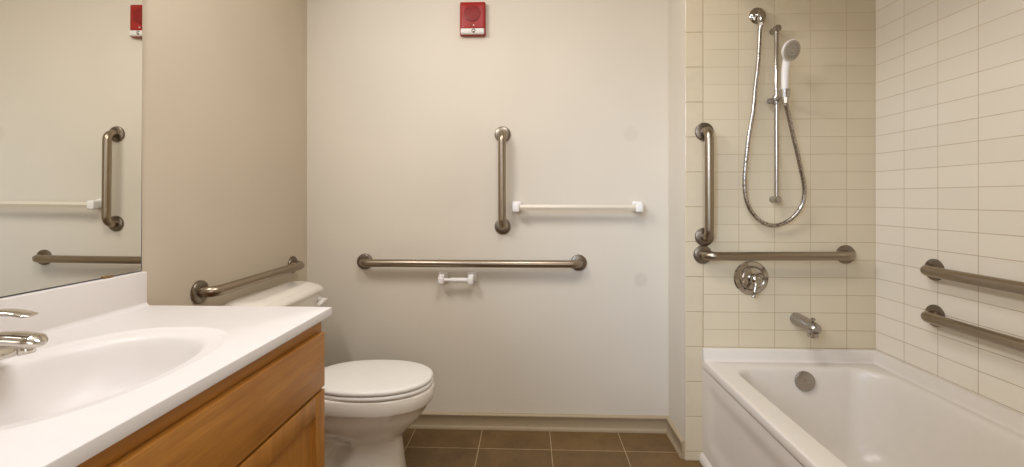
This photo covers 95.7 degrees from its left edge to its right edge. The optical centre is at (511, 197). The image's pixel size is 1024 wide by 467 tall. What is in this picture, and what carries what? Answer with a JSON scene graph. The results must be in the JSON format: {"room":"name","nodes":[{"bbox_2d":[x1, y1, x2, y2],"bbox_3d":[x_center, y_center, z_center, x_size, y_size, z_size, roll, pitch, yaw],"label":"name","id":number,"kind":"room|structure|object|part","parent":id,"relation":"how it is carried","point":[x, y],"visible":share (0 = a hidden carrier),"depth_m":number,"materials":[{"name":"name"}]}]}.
{"room":"accessible bathroom","nodes":[
{"label":"accessible bathroom","id":0,"kind":"room"},
{"bbox_2d":[3,0,306,305],"bbox_3d":[-1.152,-0.071,0.888,0.127,2.438,2.909,0,0,2],"label":"wall","id":1,"kind":"structure","parent":0,"point":[224,82],"depth_m":1.68,"materials":[{"name":"beige paint"}]},
{"bbox_2d":[0,0,141,297],"bbox_3d":[-1.082,-0.311,0.854,0.016,1.045,0.965,0,0,2],"label":"wall mirror","id":2,"kind":"object","parent":1,"relation":"attached to","point":[71,70],"visible":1,"depth_m":1.12,"materials":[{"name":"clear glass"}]},
{"bbox_2d":[0,272,149,334],"bbox_3d":[-1.074,0.265,0.853,0.031,0.105,0.965,0,0,2],"label":"backsplash","id":3,"kind":"structure","parent":1,"relation":"attached to","point":[69,306],"depth_m":1.13,"materials":[{"name":"stone"}]},
{"bbox_2d":[190,256,304,303],"bbox_3d":[-1.015,0.318,1.881,0.073,0.084,0.698,0,0,2],"label":"grab bar","id":4,"kind":"object","parent":1,"relation":"attached to","point":[200,290],"visible":1,"depth_m":1.68,"materials":[{"name":"silver metal"}]},
{"bbox_2d":[307,0,667,415],"bbox_3d":[-0.195,-0.071,2.371,1.930,2.438,0.127,0,0,2],"label":"wall","id":5,"kind":"structure","parent":0,"point":[405,111],"depth_m":2.30,"materials":[{"name":"white paint"}]},
{"bbox_2d":[438,271,476,284],"bbox_3d":[-0.272,0.394,2.274,0.193,0.053,0.074,0,0,2],"label":"paper holder","id":6,"kind":"object","parent":5,"relation":"attached to","point":[471,278],"visible":1,"depth_m":2.25,"materials":[{"name":"white plastic"}]},
{"bbox_3d":[-0.345,0.394,2.277,0.048,0.053,0.074,0,0,2],"label":"post","id":7,"kind":"part","parent":6,"relation":"part of","materials":[{"name":"white plastic"}]},
{"bbox_3d":[-0.200,0.394,2.271,0.048,0.053,0.074,0,0,2],"label":"post","id":8,"kind":"part","parent":6,"relation":"part of","materials":[{"name":"white plastic"}]},
{"bbox_2d":[357,254,586,270],"bbox_3d":[-0.206,0.320,2.269,1.147,0.080,0.077,0,0,2],"label":"grab bar","id":9,"kind":"object","parent":5,"relation":"attached to","point":[364,261],"visible":1,"depth_m":2.24,"materials":[{"name":"silver metal"}]},
{"bbox_2d":[460,2,485,36],"bbox_3d":[-0.194,-0.882,2.284,0.126,0.164,0.048,0,0,2],"label":"fire alarm","id":10,"kind":"object","parent":5,"relation":"attached to","point":[472,14],"visible":1,"depth_m":2.27,"materials":[{"name":"red plastic"}]},
{"bbox_2d":[464,5,479,21],"bbox_3d":[-0.196,-0.903,2.271,0.082,0.082,0.005,0,0,2],"label":"grille","id":11,"kind":"object","parent":10,"relation":"attached to","point":[471,12],"depth_m":2.27,"materials":[{"name":"red plastic"}]},
{"bbox_2d":[495,126,510,234],"bbox_3d":[-0.048,-0.086,2.264,0.080,0.536,0.077,0,0,2],"label":"grab bar","id":12,"kind":"object","parent":5,"relation":"attached to","point":[502,134],"visible":1,"depth_m":2.23,"materials":[{"name":"silver metal"}]},
{"bbox_2d":[407,411,666,433],"bbox_3d":[-0.134,1.108,2.297,1.803,0.080,0.017,0,0,2],"label":"baseboard","id":13,"kind":"structure","parent":5,"relation":"attached to","point":[427,419],"depth_m":2.28,"materials":[{"name":"beige paint"}]},
{"bbox_2d":[512,201,642,211],"bbox_3d":[0.317,0.044,2.249,0.638,0.052,0.079,0,0,2],"label":"towel bar","id":14,"kind":"object","parent":5,"relation":"attached to","point":[637,206],"visible":1,"depth_m":2.22,"materials":[{"name":"beige plastic"}]},
{"bbox_3d":[0.022,0.044,2.260,0.048,0.052,0.079,0,0,2],"label":"post","id":15,"kind":"part","parent":14,"relation":"part of","materials":[{"name":"white plastic"}]},
{"bbox_3d":[0.316,0.047,2.229,0.582,0.027,0.023,0,0,2],"label":"rod","id":16,"kind":"part","parent":14,"relation":"part of","materials":[{"name":"beige plastic"}]},
{"bbox_3d":[0.611,0.044,2.238,0.048,0.052,0.079,0,0,2],"label":"post","id":17,"kind":"part","parent":14,"relation":"part of","materials":[{"name":"white plastic"}]},
{"bbox_2d":[403,429,702,466],"bbox_3d":[0.214,1.224,0.837,2.913,0.152,3.213,0,0,2],"label":"floor","id":18,"kind":"structure","parent":0,"point":[422,447],"depth_m":2.11,"materials":[{"name":"tile"}]},
{"bbox_2d":[76,322,324,466],"bbox_3d":[-0.812,0.741,0.844,0.554,0.813,0.937,0,0,2],"label":"vanity cabinet","id":19,"kind":"object","parent":18,"relation":"on","point":[269,412],"visible":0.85,"depth_m":0.94,"materials":[{"name":"brown wood"}]},
{"bbox_2d":[0,272,331,466],"bbox_3d":[-0.809,0.330,0.844,0.561,0.235,0.966,0,0,2],"label":"countertop","id":20,"kind":"structure","parent":19,"relation":"on","point":[112,363],"depth_m":0.98,"materials":[{"name":"stone"}]},
{"bbox_2d":[0,308,48,359],"bbox_3d":[-0.959,0.256,0.831,0.181,0.105,0.146,0,0,27],"label":"sink faucet","id":21,"kind":"object","parent":20,"relation":"on","point":[12,343],"visible":1,"depth_m":0.84,"materials":[{"name":"silver metal"}]},
{"bbox_3d":[-1.000,0.297,0.851,0.064,0.024,0.155,0,0,2],"label":"plate","id":22,"kind":"part","parent":21,"relation":"part of","materials":[{"name":"silver metal"}]},
{"bbox_3d":[-0.951,0.238,0.849,0.151,0.069,0.046,0,0,2],"label":"lever","id":23,"kind":"part","parent":21,"relation":"part of","materials":[{"name":"silver metal"}]},
{"bbox_3d":[-0.946,0.274,0.849,0.186,0.058,0.058,0,0,2],"label":"spout","id":24,"kind":"part","parent":21,"relation":"part of","materials":[{"name":"silver metal"}]},
{"bbox_3d":[-0.535,0.778,1.059,0.018,0.502,0.448,0,0,2],"label":"door","id":25,"kind":"part","parent":19,"relation":"part of","materials":[{"name":"brown wood"}]},
{"bbox_3d":[-0.538,0.778,1.059,0.007,0.405,0.352,0,0,2],"label":"door panel","id":26,"kind":"part","parent":19,"relation":"part of","materials":[{"name":"brown wood"}]},
{"bbox_2d":[221,281,434,466],"bbox_3d":[-0.682,0.761,1.861,0.733,0.775,0.533,0,0,2],"label":"toilet","id":27,"kind":"object","parent":18,"relation":"on","point":[370,404],"visible":0.54,"depth_m":1.78,"materials":[{"name":"white ceramic"}]},
{"bbox_3d":[-0.953,0.396,1.871,0.190,0.046,0.533,0,0,2],"label":"tank lid","id":28,"kind":"part","parent":27,"relation":"part of","materials":[{"name":"white ceramic"}]},
{"bbox_3d":[-0.958,0.587,1.889,0.170,0.335,0.488,0,0,2],"label":"tank","id":29,"kind":"part","parent":27,"relation":"part of","materials":[{"name":"white ceramic"}]},
{"bbox_3d":[-0.848,0.457,2.051,0.036,0.030,0.093,0,0,-6],"label":"flush lever","id":30,"kind":"part","parent":27,"relation":"part of","materials":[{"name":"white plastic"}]},
{"bbox_3d":[-0.566,0.720,1.874,0.492,0.020,0.356,0,0,2],"label":"lid","id":31,"kind":"part","parent":27,"relation":"part of","materials":[{"name":"white plastic"}]},
{"bbox_3d":[-0.564,0.742,1.874,0.490,0.017,0.353,0,0,2],"label":"seat","id":32,"kind":"part","parent":27,"relation":"part of","materials":[{"name":"white plastic"}]},
{"bbox_2d":[699,348,1023,466],"bbox_3d":[1.161,0.900,1.246,0.746,0.495,1.521,0,0,2],"label":"bathtub","id":33,"kind":"object","parent":18,"relation":"on","point":[767,407],"visible":1,"depth_m":1.79,"materials":[{"name":"white ceramic"}]},
{"bbox_3d":[1.204,0.757,1.916,0.084,0.086,0.048,0,0,2],"label":"overflow plate","id":34,"kind":"part","parent":33,"relation":"part of","materials":[{"name":"silver metal"}]},
{"bbox_2d":[668,0,874,440],"bbox_3d":[1.231,-0.071,2.194,0.933,2.438,0.376,0,0,2],"label":"wall","id":35,"kind":"structure","parent":0,"point":[831,103],"depth_m":2.01,"materials":[{"name":"beige tile"}]},
{"bbox_2d":[666,416,684,458],"bbox_3d":[0.754,1.108,2.150,0.017,0.080,0.229,0,0,2],"label":"baseboard","id":36,"kind":"structure","parent":35,"relation":"attached to","point":[673,434],"depth_m":2.12,"materials":[{"name":"beige paint"}]},
{"bbox_2d":[685,0,702,459],"bbox_3d":[0.795,-0.016,2.026,0.075,2.323,0.009,0,0,2],"label":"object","id":37,"kind":"structure","parent":35,"relation":"attached to","point":[693,8],"depth_m":2.02,"materials":[{"name":"beige tile"}]},
{"bbox_2d":[695,122,713,245],"bbox_3d":[0.835,-0.058,1.981,0.080,0.538,0.077,0,0,2],"label":"grab bar","id":38,"kind":"object","parent":35,"relation":"attached to","point":[704,131],"visible":1,"depth_m":1.95,"materials":[{"name":"silver metal"}]},
{"bbox_2d":[734,261,768,297],"bbox_3d":[1.036,0.348,1.979,0.148,0.149,0.067,0,0,2],"label":"shower valve","id":39,"kind":"object","parent":35,"relation":"attached to","point":[750,277],"visible":1,"depth_m":2.00,"materials":[{"name":"silver metal"}]},
{"bbox_3d":[1.028,0.389,1.958,0.035,0.068,0.022,0,0,-32],"label":"handle lever","id":40,"kind":"part","parent":39,"relation":"part of","materials":[{"name":"silver metal"}]},
{"bbox_2d":[749,7,765,25],"bbox_3d":[1.064,-0.778,1.985,0.072,0.093,0.054,0,0,2],"label":"outlet","id":41,"kind":"object","parent":35,"relation":"attached to","point":[757,15],"visible":1,"depth_m":1.99,"materials":[{"name":"silver metal"}]},
{"bbox_2d":[742,25,806,227],"bbox_3d":[1.111,-0.304,1.943,0.256,0.864,0.092,0,0,2],"label":"shower hose","id":42,"kind":"object","parent":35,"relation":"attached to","point":[760,28],"visible":1,"depth_m":1.97,"materials":[{"name":"metal"}]},
{"bbox_2d":[693,245,855,263],"bbox_3d":[1.131,0.246,1.970,0.686,0.084,0.077,0,0,2],"label":"grab bar","id":43,"kind":"object","parent":35,"relation":"attached to","point":[845,254],"visible":1,"depth_m":1.94,"materials":[{"name":"silver metal"}]},
{"bbox_2d":[767,24,789,202],"bbox_3d":[1.117,-0.356,1.947,0.053,0.756,0.125,0,0,2],"label":"slide bar","id":44,"kind":"object","parent":35,"relation":"attached to","point":[775,100],"visible":0.98,"depth_m":1.97,"materials":[{"name":"silver metal"}]},
{"bbox_3d":[1.127,-0.356,1.975,0.019,0.747,0.019,0,0,2],"label":"rail","id":45,"kind":"part","parent":44,"relation":"part of","materials":[{"name":"silver metal"}]},
{"bbox_2d":[781,39,800,103],"bbox_3d":[1.129,-0.512,1.876,0.070,0.250,0.074,0,0,28],"label":"shower","id":46,"kind":"object","parent":44,"relation":"hanging from","point":[790,50],"visible":0.98,"depth_m":1.88,"materials":[{"name":"white plastic"}]},
{"bbox_3d":[1.124,-0.506,1.894,0.031,0.175,0.049,0,0,-28],"label":"handle","id":47,"kind":"part","parent":46,"relation":"part of","materials":[{"name":"white plastic"}]},
{"bbox_2d":[790,313,821,338],"bbox_3d":[1.226,0.527,1.930,0.054,0.079,0.151,0,0,2],"label":"tub spout","id":48,"kind":"object","parent":35,"relation":"attached to","point":[810,326],"visible":1,"depth_m":1.89,"materials":[{"name":"silver metal"}]},
{"bbox_2d":[875,0,1023,414],"bbox_3d":[1.598,-0.071,1.233,0.127,2.438,1.532,0,0,2],"label":"wall","id":49,"kind":"structure","parent":0,"point":[949,74],"depth_m":1.63,"materials":[{"name":"beige tile"}]},
{"bbox_2d":[920,305,1023,352],"bbox_3d":[1.500,0.432,1.240,0.069,0.080,0.995,0,0,2],"label":"grab bar","id":50,"kind":"object","parent":49,"relation":"attached to","point":[934,315],"visible":1,"depth_m":1.50,"materials":[{"name":"silver metal"}]},
{"bbox_2d":[920,259,1023,294],"bbox_3d":[1.500,0.264,1.243,0.069,0.080,0.995,0,0,2],"label":"grab bar","id":51,"kind":"object","parent":49,"relation":"attached to","point":[933,269],"visible":1,"depth_m":1.50,"materials":[{"name":"silver metal"}]}
]}

